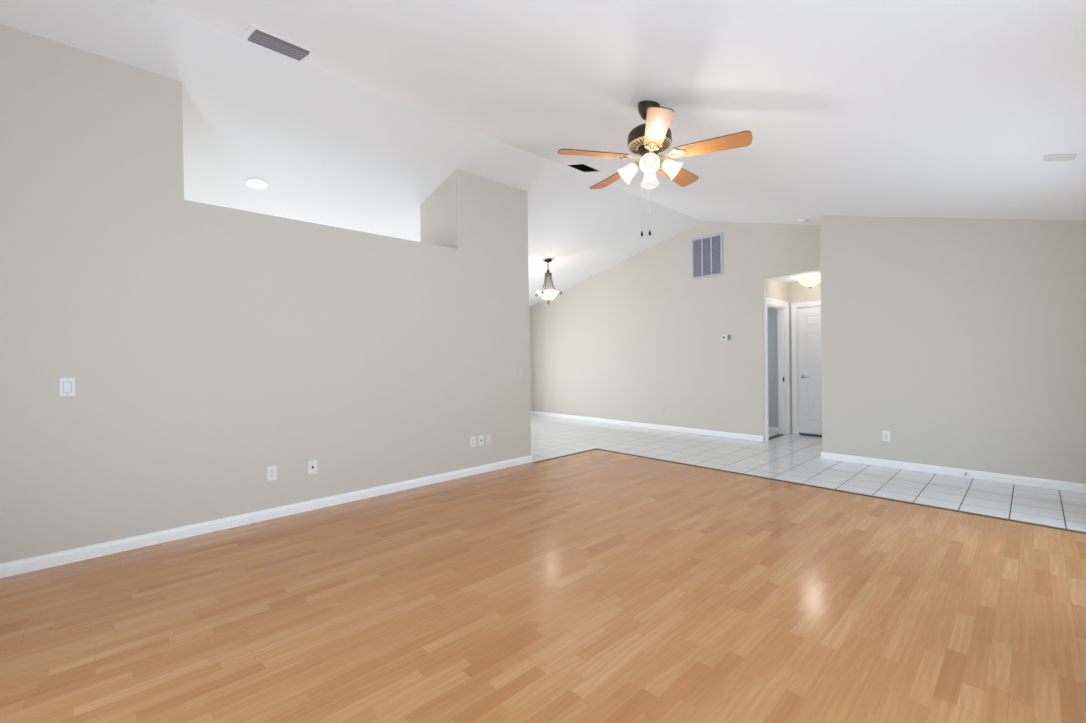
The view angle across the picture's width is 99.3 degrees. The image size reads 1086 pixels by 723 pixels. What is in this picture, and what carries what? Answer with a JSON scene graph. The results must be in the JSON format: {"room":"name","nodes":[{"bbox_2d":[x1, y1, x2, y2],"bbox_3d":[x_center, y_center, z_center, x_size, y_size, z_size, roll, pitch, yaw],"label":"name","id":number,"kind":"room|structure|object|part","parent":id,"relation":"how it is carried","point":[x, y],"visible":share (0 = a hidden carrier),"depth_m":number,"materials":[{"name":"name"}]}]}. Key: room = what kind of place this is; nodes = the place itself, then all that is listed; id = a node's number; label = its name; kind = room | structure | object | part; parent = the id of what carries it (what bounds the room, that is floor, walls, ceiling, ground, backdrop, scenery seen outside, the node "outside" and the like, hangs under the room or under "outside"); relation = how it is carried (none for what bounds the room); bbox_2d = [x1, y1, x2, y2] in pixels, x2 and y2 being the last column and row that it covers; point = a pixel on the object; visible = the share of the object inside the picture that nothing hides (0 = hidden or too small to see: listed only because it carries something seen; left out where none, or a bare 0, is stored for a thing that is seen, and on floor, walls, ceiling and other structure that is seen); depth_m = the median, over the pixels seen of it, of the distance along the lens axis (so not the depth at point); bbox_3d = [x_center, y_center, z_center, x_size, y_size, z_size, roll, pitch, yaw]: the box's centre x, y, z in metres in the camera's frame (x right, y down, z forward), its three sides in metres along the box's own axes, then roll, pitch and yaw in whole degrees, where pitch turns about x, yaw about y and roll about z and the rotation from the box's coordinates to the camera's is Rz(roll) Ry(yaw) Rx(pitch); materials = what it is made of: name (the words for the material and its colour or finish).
{"room":"empty living room","nodes":[
{"label":"empty living room","id":0,"kind":"room"},
{"bbox_2d":[0,24,530,563],"bbox_3d":[-2.229,-0.409,4.331,4.899,3.380,0.802,-1,0,-43],"label":"wall","id":1,"kind":"structure","parent":0,"point":[206,348],"depth_m":3.42,"materials":[{"name":"beige paint"}]},
{"bbox_2d":[59,378,75,396],"bbox_3d":[-3.069,0.165,2.979,0.072,0.119,0.012,-1,0,-43],"label":"light switch","id":2,"kind":"object","parent":1,"relation":"attached to","point":[66,385],"visible":1,"depth_m":2.98,"materials":[{"name":"white plastic"}]},
{"bbox_2d":[0,455,532,577],"bbox_3d":[-1.922,1.238,4.048,4.913,0.083,0.014,-1,0,-43],"label":"baseboard","id":3,"kind":"structure","parent":1,"relation":"attached to","point":[26,565],"depth_m":3.53,"materials":[{"name":"white wood"}]},
{"bbox_2d":[267,466,276,480],"bbox_3d":[-2.217,0.915,3.776,0.072,0.117,0.009,-1,0,-43],"label":"wall outlet","id":4,"kind":"object","parent":1,"relation":"attached to","point":[272,470],"visible":1,"depth_m":3.77,"materials":[{"name":"white plastic"}]},
{"bbox_2d":[308,460,316,473],"bbox_3d":[-1.987,0.912,3.987,0.072,0.117,0.017,-1,0,-43],"label":"socket","id":5,"kind":"object","parent":1,"relation":"attached to","point":[312,465],"visible":1,"depth_m":3.99,"materials":[{"name":"white plastic"}]},
{"bbox_2d":[470,436,475,446],"bbox_3d":[-0.777,0.891,5.131,0.072,0.117,0.009,-1,0,-43],"label":"wall outlet","id":6,"kind":"object","parent":1,"relation":"attached to","point":[473,438],"visible":1,"depth_m":5.13,"materials":[{"name":"white plastic"}]},
{"bbox_2d":[478,435,483,445],"bbox_3d":[-0.695,0.889,5.203,0.072,0.117,0.017,-1,0,-43],"label":"socket","id":7,"kind":"object","parent":1,"relation":"attached to","point":[480,437],"visible":1,"depth_m":5.20,"materials":[{"name":"white plastic"}]},
{"bbox_2d":[486,434,490,444],"bbox_3d":[-0.621,0.888,5.279,0.072,0.117,0.007,-1,0,-43],"label":"blank plate","id":8,"kind":"object","parent":1,"relation":"attached to","point":[488,436],"visible":1,"depth_m":5.27,"materials":[{"name":"white plastic"}]},
{"bbox_2d":[518,368,522,376],"bbox_3d":[-0.267,0.133,5.614,0.072,0.119,0.012,-1,0,-43],"label":"light switch","id":9,"kind":"object","parent":1,"relation":"attached to","point":[519,369],"visible":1,"depth_m":5.61,"materials":[{"name":"paint"}]},
{"bbox_2d":[529,306,532,410],"bbox_3d":[-3.316,0.029,7.809,8.310,2.496,0.120,-1,0,-43],"label":"wall","id":10,"kind":"structure","parent":0,"point":[530,310],"depth_m":10.58,"materials":[{"name":"beige paint"}]},
{"bbox_2d":[0,449,1085,722],"bbox_3d":[0.094,1.299,2.756,6.078,0.080,4.699,-1,0,-43],"label":"floor","id":11,"kind":"structure","parent":0,"point":[594,586],"depth_m":2.30,"materials":[{"name":"brown wood"}]},
{"bbox_2d":[534,448,1085,533],"bbox_3d":[1.908,1.223,4.420,1.195,0.006,4.637,-1,0,-43],"label":"trim","id":12,"kind":"structure","parent":11,"relation":"on","point":[1041,525],"depth_m":4.22,"materials":[{"name":"wood"}]},
{"bbox_2d":[0,0,1085,305],"bbox_3d":[-0.411,-1.766,4.774,8.430,1.240,8.540,-1,0,-43],"label":"ceiling","id":13,"kind":"structure","parent":0,"point":[883,108],"depth_m":3.14,"materials":[{"name":"white paint"}]},
{"bbox_2d":[246,178,267,188],"bbox_3d":[-2.893,-1.798,4.669,0.195,0.051,0.190,-1,0,-39],"label":"recessed light","id":14,"kind":"object","parent":13,"relation":"in","point":[256,183],"visible":1,"depth_m":4.66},
{"bbox_2d":[240,24,317,62],"bbox_3d":[-1.800,-2.160,3.152,0.401,0.088,0.320,-1,0,-43],"label":"ceiling vent","id":15,"kind":"object","parent":13,"relation":"in","point":[256,35],"visible":1,"depth_m":3.12,"materials":[{"name":"white metal"}]},
{"bbox_2d":[535,258,561,304],"bbox_3d":[0.091,-1.382,8.021,0.410,0.794,0.410,-1,0,-20],"label":"pendant","id":16,"kind":"object","parent":13,"relation":"hanging from","point":[550,294],"visible":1,"depth_m":7.96,"materials":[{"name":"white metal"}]},
{"bbox_3d":[0.032,-1.332,7.886,0.067,0.384,0.211,-1,0,13],"label":"arm","id":17,"kind":"part","parent":16,"relation":"part of","materials":[{"name":"grey metal"}]},
{"bbox_3d":[0.095,-1.146,8.023,0.410,0.173,0.410,-1,0,-20],"label":"lamp shade","id":18,"kind":"part","parent":16,"relation":"part of","materials":[{"name":"white glass"}]},
{"bbox_2d":[566,163,600,172],"bbox_3d":[0.458,-2.189,5.225,0.305,0.078,0.260,-1,0,-43],"label":"ceiling vent","id":19,"kind":"object","parent":13,"relation":"in","point":[582,167],"visible":1,"depth_m":5.21,"materials":[{"name":"black metal"}]},
{"bbox_2d":[557,100,752,235],"bbox_3d":[0.750,-1.312,3.179,1.200,0.915,1.231,-1,0,-43],"label":"ceiling fan","id":20,"kind":"object","parent":13,"relation":"hanging from","point":[651,138],"visible":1,"depth_m":3.05,"materials":[{"name":"brown wood"}]},
{"bbox_3d":[0.331,-1.382,3.071,0.475,0.006,0.148,-1,13,-11],"label":"blade","id":21,"kind":"part","parent":20,"relation":"part of","materials":[{"name":"brown wood"}]},
{"bbox_3d":[0.533,-1.387,3.499,0.148,0.006,0.475,-15,7,-28],"label":"blade","id":22,"kind":"part","parent":20,"relation":"part of","materials":[{"name":"brown wood"}]},
{"bbox_3d":[0.573,-1.293,3.177,0.132,0.140,0.141,-1,0,-43],"label":"lamp shade","id":23,"kind":"part","parent":20,"relation":"part of","materials":[{"name":"white glass"}]},
{"bbox_3d":[0.697,-1.293,2.992,0.141,0.140,0.132,-1,0,-43],"label":"lamp shade","id":24,"kind":"part","parent":20,"relation":"part of","materials":[{"name":"white glass"}]},
{"bbox_3d":[0.699,-1.312,3.017,0.071,0.069,0.059,-1,0,-43],"label":"bulb","id":25,"kind":"part","parent":20,"relation":"part of","materials":[{"name":"white glass"}]},
{"bbox_3d":[0.758,-1.296,3.300,0.141,0.140,0.132,-1,0,-43],"label":"lamp shade","id":26,"kind":"part","parent":20,"relation":"part of","materials":[{"name":"white glass"}]},
{"bbox_3d":[0.675,-1.385,2.747,0.148,0.006,0.475,12,2,7],"label":"blade","id":27,"kind":"part","parent":20,"relation":"part of","materials":[{"name":"brown wood"}]},
{"bbox_3d":[0.882,-1.297,3.116,0.132,0.140,0.141,-1,0,-43],"label":"lamp shade","id":28,"kind":"part","parent":20,"relation":"part of","materials":[{"name":"white glass"}]},
{"bbox_3d":[1.002,-1.393,3.439,0.148,0.006,0.475,-17,-11,42],"label":"blade","id":29,"kind":"part","parent":20,"relation":"part of","materials":[{"name":"brown wood"}]},
{"bbox_3d":[1.090,-1.392,2.974,0.475,0.006,0.148,-1,-12,25],"label":"blade","id":30,"kind":"part","parent":20,"relation":"part of","materials":[{"name":"brown wood"}]},
{"bbox_2d":[797,218,808,222],"bbox_3d":[3.436,-1.863,6.103,0.137,0.064,0.140,0,0,41],"label":"smoke detector","id":31,"kind":"object","parent":13,"relation":"attached to","point":[800,220],"visible":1,"depth_m":6.06,"materials":[{"name":"white plastic"}]},
{"bbox_2d":[1044,154,1075,160],"bbox_3d":[3.247,-1.282,2.901,0.096,0.045,0.130,-1,0,-43],"label":"ceiling plate","id":32,"kind":"object","parent":13,"relation":"attached to","point":[1059,157],"visible":1,"depth_m":2.89,"materials":[{"name":"paint"}]},
{"bbox_2d":[531,221,819,441],"bbox_3d":[1.839,-0.555,8.471,0.120,3.520,6.225,-1,0,-43],"label":"wall","id":33,"kind":"structure","parent":0,"point":[634,338],"depth_m":7.95,"materials":[{"name":"beige paint"}]},
{"bbox_2d":[533,411,762,441],"bbox_3d":[1.521,1.166,8.744,0.014,0.083,5.134,-1,0,-43],"label":"baseboard","id":34,"kind":"structure","parent":33,"relation":"attached to","point":[600,420],"depth_m":8.16,"materials":[{"name":"white wood"}]},
{"bbox_2d":[691,232,722,279],"bbox_3d":[2.654,-1.700,7.483,0.014,0.673,0.537,-1,0,-43],"label":"air vent","id":35,"kind":"object","parent":33,"relation":"in","point":[706,251],"visible":1,"depth_m":7.48,"materials":[{"name":"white metal"}]},
{"bbox_3d":[2.546,-1.699,7.602,0.010,0.601,0.144,-1,0,-43],"label":"louvre panel","id":36,"kind":"part","parent":35,"relation":"part of","materials":[{"name":"grey metal"}]},
{"bbox_3d":[2.656,-1.700,7.485,0.010,0.601,0.133,-1,0,-43],"label":"louvre panel","id":37,"kind":"part","parent":35,"relation":"part of","materials":[{"name":"grey metal"}]},
{"bbox_3d":[2.766,-1.700,7.368,0.010,0.601,0.144,-1,0,-43],"label":"louvre panel","id":38,"kind":"part","parent":35,"relation":"part of","materials":[{"name":"grey metal"}]},
{"bbox_2d":[722,334,730,340],"bbox_3d":[2.880,-0.378,7.258,0.030,0.096,0.150,-1,0,-43],"label":"thermostat","id":39,"kind":"object","parent":33,"relation":"attached to","point":[726,337],"visible":1,"depth_m":7.25,"materials":[{"name":"white plastic"}]},
{"bbox_2d":[769,432,783,439],"bbox_3d":[3.140,1.232,7.849,0.876,0.078,1.656,-1,0,-43],"label":"floor","id":40,"kind":"structure","parent":0,"point":[770,433],"depth_m":7.50,"materials":[{"name":"grey tile"}]},
{"bbox_2d":[766,278,787,374],"bbox_3d":[3.651,-0.035,7.277,0.881,2.443,0.110,-1,0,-43],"label":"wall","id":41,"kind":"structure","parent":0,"point":[777,290],"depth_m":7.23,"materials":[{"name":"beige paint"}]},
{"bbox_2d":[764,297,789,441],"bbox_3d":[3.611,0.114,7.220,0.936,2.149,0.141,-1,0,-43],"label":"door frame","id":42,"kind":"structure","parent":41,"relation":"in","point":[782,313],"depth_m":7.45,"materials":[{"name":"white wood"}]},
{"bbox_2d":[767,280,820,433],"bbox_3d":[3.852,-0.040,7.794,0.120,2.443,2.725,-1,0,-43],"label":"wall","id":43,"kind":"structure","parent":0,"point":[797,292],"depth_m":7.67,"materials":[{"name":"beige paint"}]},
{"bbox_2d":[769,427,778,432],"bbox_3d":[3.416,1.144,8.184,0.014,0.083,1.546,-1,0,-43],"label":"baseboard","id":44,"kind":"structure","parent":43,"relation":"attached to","point":[771,429],"depth_m":7.71,"materials":[{"name":"white wood"}]},
{"bbox_2d":[791,301,820,434],"bbox_3d":[4.398,0.115,7.199,0.144,2.125,0.912,-1,0,-43],"label":"trim","id":45,"kind":"structure","parent":43,"relation":"attached to","point":[794,311],"depth_m":7.45,"materials":[{"name":"white wood"}]},
{"bbox_2d":[798,307,821,434],"bbox_3d":[4.365,0.143,7.168,0.090,1.998,0.734,-1,0,-43],"label":"door","id":46,"kind":"structure","parent":43,"relation":"in","point":[809,319],"depth_m":7.32,"materials":[{"name":"white paint"}]},
{"bbox_2d":[767,271,820,283],"bbox_3d":[3.475,-1.305,7.531,0.996,0.100,2.605,-1,0,-43],"label":"ceiling","id":47,"kind":"structure","parent":0,"point":[797,278],"depth_m":6.99,"materials":[{"name":"white paint"}]},
{"bbox_2d":[802,275,817,287],"bbox_3d":[3.955,-1.169,6.834,0.340,0.178,0.336,-1,0,-43],"label":"flush ceiling light","id":48,"kind":"object","parent":47,"relation":"attached to","point":[810,276],"visible":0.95,"depth_m":6.79,"materials":[{"name":"white glass"}]},
{"bbox_2d":[530,415,1085,531],"bbox_3d":[-0.008,1.288,5.132,9.186,0.079,8.300,-1,0,-43],"label":"floor tile","id":49,"kind":"structure","parent":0,"point":[790,457],"depth_m":5.21,"materials":[{"name":"white tile"}]},
{"bbox_2d":[820,215,1085,483],"bbox_3d":[4.835,-0.334,5.426,1.685,3.029,2.315,-1,0,-43],"label":"wall","id":50,"kind":"structure","parent":0,"point":[963,340],"depth_m":4.77,"materials":[{"name":"beige paint"}]},
{"bbox_2d":[882,431,889,441],"bbox_3d":[3.884,0.845,5.224,0.009,0.117,0.072,-1,0,-43],"label":"wall outlet","id":51,"kind":"object","parent":50,"relation":"attached to","point":[885,434],"visible":1,"depth_m":5.22,"materials":[{"name":"white plastic"}]},
{"bbox_2d":[821,452,1085,492],"bbox_3d":[4.191,1.151,4.901,0.014,0.083,2.209,-1,0,-43],"label":"baseboard","id":52,"kind":"structure","parent":50,"relation":"attached to","point":[989,476],"depth_m":4.75,"materials":[{"name":"white wood"}]}
]}

